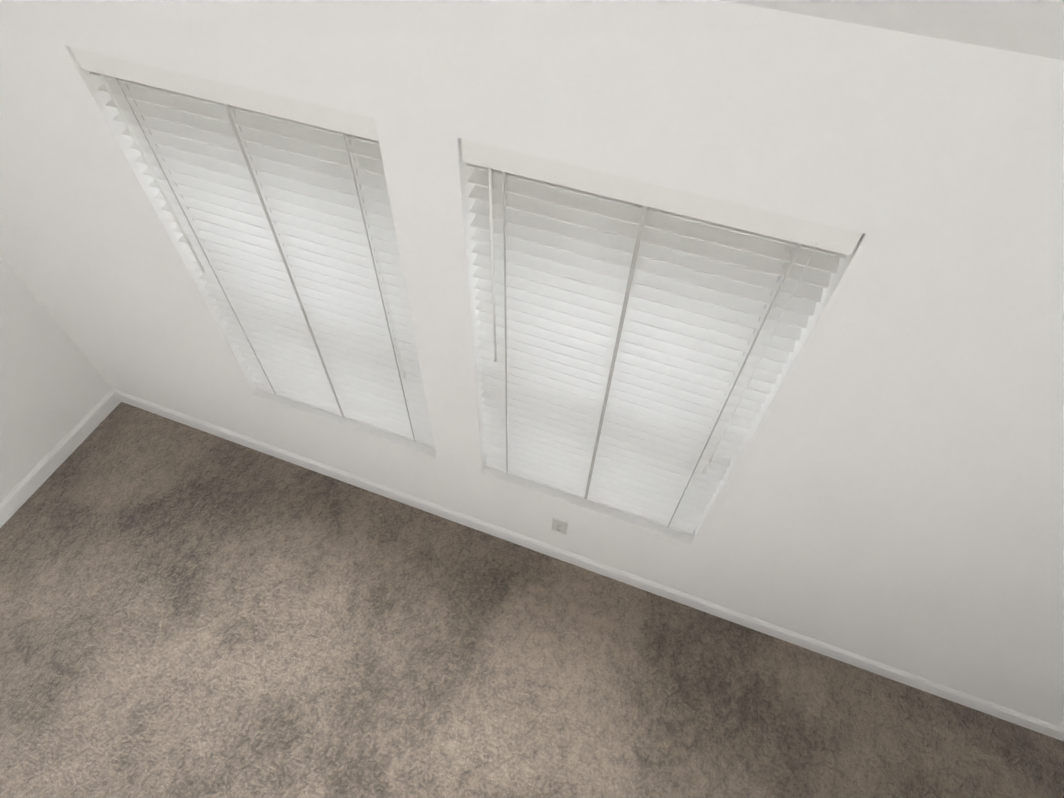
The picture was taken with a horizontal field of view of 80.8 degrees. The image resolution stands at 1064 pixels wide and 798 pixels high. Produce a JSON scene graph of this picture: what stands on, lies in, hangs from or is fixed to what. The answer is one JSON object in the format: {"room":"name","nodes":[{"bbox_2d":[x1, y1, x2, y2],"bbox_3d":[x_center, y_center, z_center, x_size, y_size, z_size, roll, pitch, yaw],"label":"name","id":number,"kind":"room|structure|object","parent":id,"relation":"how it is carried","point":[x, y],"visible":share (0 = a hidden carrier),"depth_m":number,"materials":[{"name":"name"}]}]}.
{"room":"empty bedroom","nodes":[
{"label":"empty bedroom","id":0,"kind":"room"},
{"bbox_2d":[0,256,111,501],"bbox_3d":[-3.091,0.900,1.283,0.140,2.440,4.400,17,55,11],"label":"wall","id":1,"kind":"structure","parent":0,"point":[55,388],"depth_m":3.00,"materials":[{"name":"white paint"}]},
{"bbox_2d":[0,389,120,527],"bbox_3d":[-3.050,1.620,2.211,0.014,0.095,4.400,17,55,11],"label":"baseboard","id":2,"kind":"structure","parent":1,"relation":"attached to","point":[15,499],"depth_m":3.20,"materials":[{"name":"white paint"}]},
{"bbox_2d":[0,402,1063,797],"bbox_3d":[-0.443,2.494,1.771,6.240,0.100,5.060,17,55,11],"label":"floor","id":3,"kind":"structure","parent":0,"point":[188,610],"depth_m":2.69,"materials":[{"name":"carpet"}]},
{"bbox_2d":[0,0,1063,727],"bbox_3d":[0.410,-0.031,2.089,5.860,2.440,0.330,17,55,11],"label":"wall","id":4,"kind":"structure","parent":0,"point":[890,490],"depth_m":1.52,"materials":[{"name":"white paint"}]},
{"bbox_2d":[70,47,434,447],"bbox_3d":[-0.796,-0.368,2.147,0.892,1.474,0.072,17,55,11],"label":"window blinds","id":5,"kind":"object","parent":4,"relation":"attached to","point":[278,208],"visible":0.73,"depth_m":1.93,"materials":[{"name":"white plastic"}]},
{"bbox_2d":[252,388,435,457],"bbox_3d":[-0.788,0.018,2.793,0.898,0.016,0.265,17,55,11],"label":"window sill","id":6,"kind":"structure","parent":4,"relation":"attached to","point":[379,434],"depth_m":2.72,"materials":[{"name":"white paint"}]},
{"bbox_2d":[551,518,567,534],"bbox_3d":[0.121,0.561,2.748,0.070,0.115,0.010,17,55,11],"label":"electrical outlet","id":7,"kind":"object","parent":4,"relation":"attached to","point":[559,526],"visible":1,"depth_m":2.74,"materials":[{"name":"white plastic"}]},
{"bbox_2d":[112,389,1063,740],"bbox_3d":[0.319,0.795,2.933,5.580,0.095,0.014,17,55,11],"label":"baseboard","id":8,"kind":"structure","parent":4,"relation":"attached to","point":[948,693],"depth_m":2.90,"materials":[{"name":"white paint"}]},
{"bbox_2d":[481,463,694,545],"bbox_3d":[0.248,0.342,2.588,0.888,0.016,0.265,17,55,11],"label":"window sill","id":9,"kind":"structure","parent":4,"relation":"attached to","point":[598,509],"depth_m":2.51,"materials":[{"name":"white paint"}]},
{"bbox_2d":[461,139,862,534],"bbox_3d":[0.241,-0.044,1.941,0.882,1.474,0.072,17,55,11],"label":"window blinds","id":10,"kind":"object","parent":4,"relation":"attached to","point":[637,338],"visible":0.92,"depth_m":1.70,"materials":[{"name":"white plastic"}]},
{"bbox_2d":[722,0,1063,59],"bbox_3d":[-0.367,0.796,-0.522,6.240,0.730,5.060,17,55,11],"label":"ceiling","id":11,"kind":"structure","parent":0,"point":[1034,27],"depth_m":0.86,"materials":[{"name":"white paint"}]}
]}

